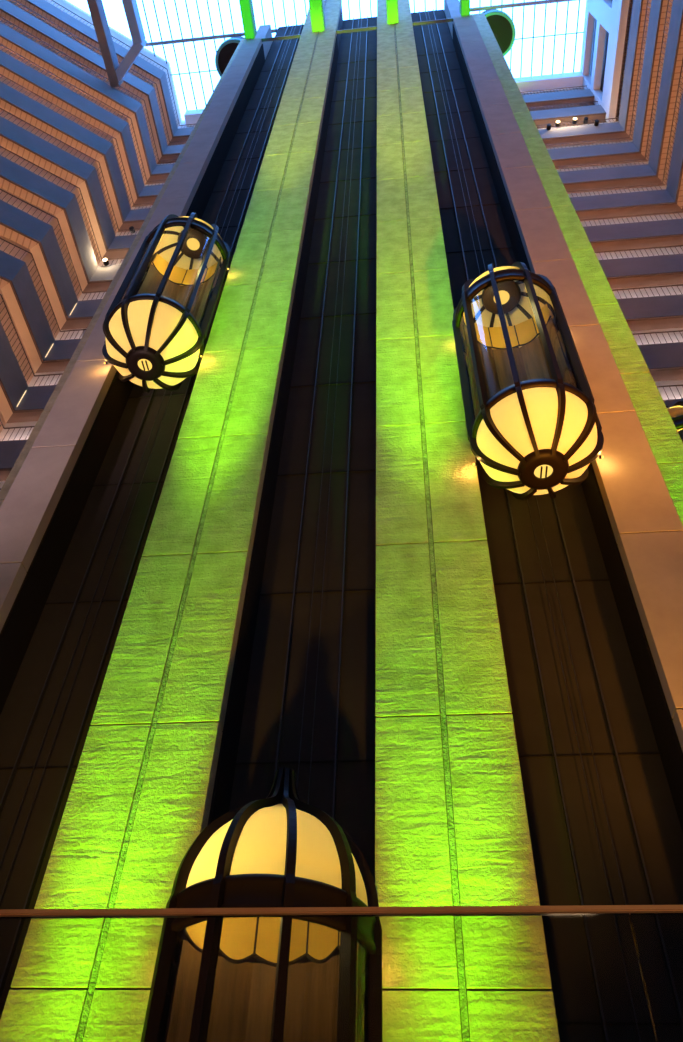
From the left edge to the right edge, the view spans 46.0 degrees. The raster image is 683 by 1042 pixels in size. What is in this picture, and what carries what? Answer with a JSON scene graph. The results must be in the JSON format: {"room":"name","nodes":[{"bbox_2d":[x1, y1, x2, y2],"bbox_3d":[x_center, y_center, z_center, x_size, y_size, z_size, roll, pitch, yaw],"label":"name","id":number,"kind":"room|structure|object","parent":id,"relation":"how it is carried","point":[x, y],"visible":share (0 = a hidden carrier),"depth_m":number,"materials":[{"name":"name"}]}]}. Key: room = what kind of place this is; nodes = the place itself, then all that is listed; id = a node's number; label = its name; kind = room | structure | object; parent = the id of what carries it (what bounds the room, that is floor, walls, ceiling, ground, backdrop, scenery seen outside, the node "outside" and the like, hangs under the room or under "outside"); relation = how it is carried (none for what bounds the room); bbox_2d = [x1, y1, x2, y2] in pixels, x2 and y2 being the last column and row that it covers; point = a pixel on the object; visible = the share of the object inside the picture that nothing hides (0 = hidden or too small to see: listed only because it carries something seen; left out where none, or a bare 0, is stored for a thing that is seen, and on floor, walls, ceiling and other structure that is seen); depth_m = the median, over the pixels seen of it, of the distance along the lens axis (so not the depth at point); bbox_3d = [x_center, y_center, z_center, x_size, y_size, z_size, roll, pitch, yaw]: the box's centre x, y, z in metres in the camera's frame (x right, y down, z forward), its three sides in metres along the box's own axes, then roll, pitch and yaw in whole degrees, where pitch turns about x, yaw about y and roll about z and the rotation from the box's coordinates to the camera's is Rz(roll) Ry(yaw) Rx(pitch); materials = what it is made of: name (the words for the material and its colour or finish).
{"room":"hotel atrium","nodes":[
{"label":"hotel atrium","id":0,"kind":"room"},
{"bbox_2d":[0,0,168,259],"bbox_3d":[-15.945,-10.312,25.310,11.088,55.670,0.252,24,-51,-18],"label":"wall","id":1,"kind":"structure","parent":0,"point":[64,3],"depth_m":36.28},
{"bbox_2d":[0,63,181,432],"bbox_3d":[-11.026,-6.984,28.139,0.252,55.670,3.444,-3,-48,5],"label":"wall","id":2,"kind":"structure","parent":0,"point":[28,258],"depth_m":30.13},
{"bbox_2d":[254,25,272,58],"bbox_3d":[-3.966,-23.858,40.683,0.563,4.183,1.310,-3,-48,5],"label":"wall","id":3,"kind":"structure","parent":0,"point":[264,31],"depth_m":40.61,"materials":[{"name":"concrete"}]},
{"bbox_2d":[0,87,682,488],"bbox_3d":[1.500,-6.436,28.078,25.124,55.670,0.252,-3,-48,5],"label":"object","id":4,"kind":"structure","parent":0,"point":[672,335],"depth_m":30.20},
{"bbox_2d":[10,0,594,145],"bbox_3d":[-3.265,-23.817,45.087,35.007,2.147,7.179,9,-48,-6],"label":"gallery balcony","id":5,"kind":"object","parent":4,"relation":"attached to","point":[43,8],"visible":0.35,"depth_m":43.90,"materials":[{"name":"paint"}]},
{"bbox_2d":[0,0,617,163],"bbox_3d":[-3.365,-21.781,42.865,35.007,2.147,7.179,9,-48,-6],"label":"gallery balcony","id":6,"kind":"object","parent":4,"relation":"attached to","point":[9,11],"visible":0.38,"depth_m":41.56,"materials":[{"name":"beige concrete"}]},
{"bbox_2d":[0,0,651,184],"bbox_3d":[-3.001,-22.924,37.709,33.661,2.147,11.995,-3,-48,5],"label":"gallery balcony","id":7,"kind":"object","parent":4,"relation":"attached to","point":[10,38],"visible":0.49,"depth_m":39.03,"materials":[{"name":"paint"}]},
{"bbox_2d":[87,0,122,86],"bbox_3d":[-11.661,-24.780,37.493,0.437,0.924,8.107,-4,-48,6],"label":"roof beam","id":8,"kind":"structure","parent":7,"relation":"attached to","point":[96,8],"depth_m":38.64,"materials":[{"name":"grey metal"}]},
{"bbox_2d":[116,40,146,81],"bbox_3d":[-10.381,-22.663,39.462,0.420,0.966,2.142,35,-55,-26],"label":"roof beam","id":9,"kind":"structure","parent":8,"relation":"attached to","point":[134,51],"depth_m":39.10,"materials":[{"name":"grey metal"}]},
{"bbox_2d":[122,0,145,43],"bbox_3d":[-10.132,-25.483,36.724,0.454,0.840,6.344,-4,-48,6],"label":"roof beam","id":10,"kind":"structure","parent":9,"relation":"attached to","point":[131,10],"depth_m":38.03,"materials":[{"name":"metal"}]},
{"bbox_2d":[0,0,672,206],"bbox_3d":[-3.101,-20.887,35.487,33.661,2.147,11.995,-3,-48,5],"label":"gallery balcony","id":11,"kind":"object","parent":4,"relation":"attached to","point":[11,68],"visible":0.51,"depth_m":36.87,"materials":[{"name":"paint"}]},
{"bbox_2d":[0,0,682,231],"bbox_3d":[-3.200,-18.851,33.265,33.661,2.147,11.995,-3,-48,5],"label":"gallery balcony","id":12,"kind":"object","parent":4,"relation":"attached to","point":[12,101],"visible":0.44,"depth_m":34.76,"materials":[{"name":"paint"}]},
{"bbox_2d":[0,59,682,260],"bbox_3d":[-3.300,-16.815,31.043,33.661,2.147,11.995,-3,-48,5],"label":"gallery balcony","id":13,"kind":"object","parent":4,"relation":"attached to","point":[13,137],"visible":0.53,"depth_m":32.86,"materials":[{"name":"brown metal"}]},
{"bbox_2d":[129,226,134,232],"bbox_3d":[-9.266,-12.886,35.621,0.219,0.254,0.275,-3,-48,5],"label":"spotlight","id":14,"kind":"object","parent":13,"relation":"attached to","point":[132,230],"visible":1,"depth_m":35.53,"materials":[{"name":"black metal"}]},
{"bbox_2d":[0,146,682,292],"bbox_3d":[-3.400,-14.778,28.821,33.661,2.147,11.995,-3,-48,5],"label":"gallery balcony","id":15,"kind":"object","parent":4,"relation":"attached to","point":[15,179],"visible":0.35,"depth_m":30.87,"materials":[{"name":"paint"}]},
{"bbox_2d":[102,258,108,265],"bbox_3d":[-9.761,-10.727,33.322,0.219,0.254,0.275,-3,-48,5],"label":"spotlight","id":16,"kind":"object","parent":15,"relation":"attached to","point":[105,260],"visible":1,"depth_m":33.24,"materials":[{"name":"black"}]},
{"bbox_2d":[0,189,682,329],"bbox_3d":[-3.500,-12.742,26.599,33.661,2.147,11.995,-3,-48,5],"label":"gallery balcony","id":17,"kind":"object","parent":4,"relation":"attached to","point":[21,227],"visible":0.41,"depth_m":28.88,"materials":[{"name":"brown concrete"}]},
{"bbox_2d":[0,238,682,372],"bbox_3d":[-3.599,-10.706,24.377,33.661,2.147,11.995,-3,-48,5],"label":"gallery balcony","id":18,"kind":"object","parent":4,"relation":"attached to","point":[45,353],"visible":0.37,"depth_m":26.95,"materials":[{"name":"brown concrete"}]},
{"bbox_2d":[0,294,682,422],"bbox_3d":[-3.699,-8.670,22.155,33.661,2.147,11.995,-3,-48,5],"label":"gallery balcony","id":19,"kind":"object","parent":4,"relation":"attached to","point":[19,402],"visible":0.22,"depth_m":25.50,"materials":[{"name":"brown concrete"}]},
{"bbox_2d":[0,384,682,480],"bbox_3d":[-3.799,-6.633,19.933,33.661,2.147,11.995,-3,-48,5],"label":"gallery balcony","id":20,"kind":"object","parent":4,"relation":"attached to","point":[10,451],"visible":0.09,"depth_m":23.89,"materials":[{"name":"brown concrete"}]},
{"bbox_2d":[184,72,582,125],"bbox_3d":[2.239,-24.917,47.574,23.352,0.924,0.630,-3,-48,5],"label":"trim","id":21,"kind":"structure","parent":4,"relation":"attached to","point":[573,79],"depth_m":46.40,"materials":[{"name":"white paint"}]},
{"bbox_2d":[444,0,461,38],"bbox_3d":[5.766,-25.427,40.975,0.638,7.375,1.310,-3,-48,5],"label":"wall","id":22,"kind":"structure","parent":0,"point":[451,7],"depth_m":40.48,"materials":[{"name":"concrete"}]},
{"bbox_2d":[580,0,629,122],"bbox_3d":[13.258,-28.176,39.419,0.378,7.980,13.961,-3,-48,5],"label":"wall","id":23,"kind":"structure","parent":0,"point":[611,16],"depth_m":41.09,"materials":[{"name":"white paint"}]},
{"bbox_2d":[145,0,575,46],"bbox_3d":[1.123,-27.855,44.852,24.780,0.384,0.164,-3,-48,5],"label":"girder","id":24,"kind":"object","parent":23,"relation":"attached to","point":[540,1],"visible":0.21,"depth_m":45.17,"materials":[{"name":"white metal"}]},
{"bbox_2d":[589,0,631,116],"bbox_3d":[13.675,-28.458,39.655,0.185,7.056,13.944,-3,-48,5],"label":"trim","id":25,"kind":"structure","parent":23,"relation":"attached to","point":[595,22],"depth_m":42.81,"materials":[{"name":"brown metal"}]},
{"bbox_2d":[617,0,682,186],"bbox_3d":[13.278,-11.477,22.930,0.252,55.670,12.247,-3,-48,5],"label":"wall","id":26,"kind":"structure","parent":0,"point":[632,0],"depth_m":34.71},
{"bbox_3d":[-5.690,-39.203,35.750,38.220,0.252,10.080,-3,-48,5],"label":"ceiling","id":27,"kind":"structure","parent":0,"visible":0},
{"bbox_2d":[142,0,583,109],"bbox_3d":[-4.450,-29.878,44.132,38.220,0.176,15.120,-3,-48,5],"label":"window","id":28,"kind":"structure","parent":27,"relation":"attached to","point":[566,33],"depth_m":45.70,"materials":[{"name":"clear glass"}]},
{"bbox_2d":[215,36,244,76],"bbox_3d":[-5.948,-26.455,46.172,2.400,1.570,2.400,-3,-48,5],"label":"drum","id":29,"kind":"object","parent":28,"relation":"hanging from","point":[226,50],"visible":0.36,"depth_m":45.34,"materials":[{"name":"black"}]},
{"bbox_2d":[482,9,515,55],"bbox_3d":[8.396,-27.183,44.861,2.400,1.570,2.400,-3,-48,5],"label":"drum","id":30,"kind":"object","parent":28,"relation":"hanging from","point":[502,26],"visible":0.58,"depth_m":44.06,"materials":[{"name":"green"}]},
{"bbox_3d":[-4.734,4.950,0.902,43.680,0.168,29.400,-3,-48,5],"label":"floor","id":31,"kind":"structure","parent":0,"visible":0},
{"bbox_2d":[0,39,245,506],"bbox_3d":[-5.542,-8.523,24.772,1.680,53.150,0.353,-3,-48,5],"label":"concrete pillar","id":32,"kind":"structure","parent":31,"relation":"on","point":[20,460],"depth_m":21.02,"materials":[{"name":"grey smooth concrete"}]},
{"bbox_2d":[0,38,261,634],"bbox_3d":[-4.963,-6.930,21.759,0.848,46.598,1.176,-3,-48,5],"label":"concrete pillar","id":33,"kind":"structure","parent":31,"relation":"on","point":[27,510],"depth_m":15.55,"materials":[{"name":"grey"}]},
{"bbox_2d":[239,0,256,38],"bbox_3d":[-4.651,-25.553,36.904,0.479,0.958,5.880,-3,-48,5],"label":"roof beam","id":34,"kind":"structure","parent":33,"relation":"attached to","point":[246,6],"depth_m":38.05,"materials":[{"name":"green metal"}]},
{"bbox_2d":[0,23,303,1018],"bbox_3d":[-3.461,-9.484,24.368,1.924,53.990,1.142,-3,-48,5],"label":"shaft","id":35,"kind":"object","parent":31,"relation":"on","point":[58,637],"visible":0.56,"depth_m":13.34,"materials":[{"name":"black"}]},
{"bbox_2d":[0,0,342,1041],"bbox_3d":[-1.672,-9.728,24.349,1.663,54.410,1.176,-3,-48,5],"label":"concrete pillar","id":36,"kind":"structure","parent":31,"relation":"on","point":[141,793],"depth_m":10.80,"materials":[{"name":"grey"}]},
{"bbox_2d":[102,212,230,392],"bbox_3d":[-3.797,-5.269,18.346,2.138,6.524,2.058,-3,-48,5],"label":"elevator","id":37,"kind":"object","parent":36,"relation":"attached to","point":[155,336],"visible":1,"depth_m":16.62,"materials":[{"name":"yellow glass"}]},
{"bbox_2d":[141,767,382,1041],"bbox_3d":[-0.729,4.997,6.618,2.138,6.524,2.058,-3,-48,5],"label":"elevator","id":38,"kind":"object","parent":36,"relation":"attached to","point":[215,979],"visible":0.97,"depth_m":7.55,"materials":[{"name":"black metal"}]},
{"bbox_2d":[309,0,325,31],"bbox_3d":[-1.372,-25.720,36.604,0.605,0.958,5.880,-3,-48,5],"label":"roof beam","id":39,"kind":"structure","parent":36,"relation":"attached to","point":[316,7],"depth_m":37.80,"materials":[{"name":"green metal"}]},
{"bbox_2d":[208,16,376,881],"bbox_3d":[0.119,-9.665,24.041,1.949,53.990,1.142,-3,-48,5],"label":"shaft","id":40,"kind":"object","parent":31,"relation":"on","point":[301,699],"visible":0.66,"depth_m":13.82,"materials":[{"name":"black"}]},
{"bbox_2d":[375,0,559,1041],"bbox_3d":[1.916,-9.910,24.021,1.655,54.410,1.176,-3,-48,5],"label":"concrete pillar","id":41,"kind":"structure","parent":31,"relation":"on","point":[452,826],"depth_m":10.09,"materials":[{"name":"grey"}]},
{"bbox_2d":[386,0,398,23],"bbox_3d":[2.154,-25.898,36.282,0.538,0.958,5.880,-3,-48,5],"label":"roof beam","id":42,"kind":"structure","parent":41,"relation":"attached to","point":[391,5],"depth_m":37.57,"materials":[{"name":"green metal"}]},
{"bbox_2d":[452,262,603,499],"bbox_3d":[3.213,-2.932,14.747,2.138,6.524,2.058,-3,-48,5],"label":"elevator","id":43,"kind":"object","parent":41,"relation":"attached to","point":[533,425],"visible":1,"depth_m":13.08,"materials":[{"name":"black metal"}]},
{"bbox_2d":[411,8,682,1041],"bbox_3d":[3.682,-9.846,23.715,1.907,53.990,1.142,-3,-48,5],"label":"shaft","id":44,"kind":"object","parent":31,"relation":"on","point":[600,754],"visible":0.6,"depth_m":10.66,"materials":[{"name":"black"}]},
{"bbox_2d":[453,15,682,753],"bbox_3d":[4.966,-7.434,20.852,0.924,46.598,1.176,-3,-48,5],"label":"concrete pillar","id":45,"kind":"structure","parent":31,"relation":"on","point":[647,527],"depth_m":13.57,"materials":[{"name":"grey"}]},
{"bbox_2d":[460,0,469,15],"bbox_3d":[5.521,-26.069,35.974,0.420,0.958,5.880,-3,-48,5],"label":"roof beam","id":46,"kind":"structure","parent":45,"relation":"attached to","point":[464,4],"depth_m":37.39,"materials":[{"name":"green metal"}]},
{"bbox_2d":[469,13,682,524],"bbox_3d":[5.929,-9.105,23.724,1.680,53.150,0.353,-3,-48,5],"label":"concrete pillar","id":47,"kind":"structure","parent":31,"relation":"on","point":[665,442],"depth_m":19.07,"materials":[{"name":"grey"}]},
{"bbox_2d":[666,401,682,441],"bbox_3d":[7.085,-0.303,15.591,2.058,6.524,2.138,-3,-48,5],"label":"elevator","id":48,"kind":"object","parent":47,"relation":"attached to","point":[676,412],"visible":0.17,"depth_m":16.31,"materials":[{"name":"black metal"}]},
{"bbox_3d":[-0.056,1.101,-1.223,8.000,2.207,3.170,-3,-48,5],"label":"floor","id":49,"kind":"structure","parent":0,"visible":0},
{"bbox_2d":[0,905,682,1041],"bbox_3d":[-0.340,1.078,1.030,7.372,1.125,0.060,-3,-48,5],"label":"glass balustrade","id":50,"kind":"object","parent":49,"relation":"on","point":[628,910],"visible":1,"depth_m":1.40,"materials":[{"name":"orange metal"}]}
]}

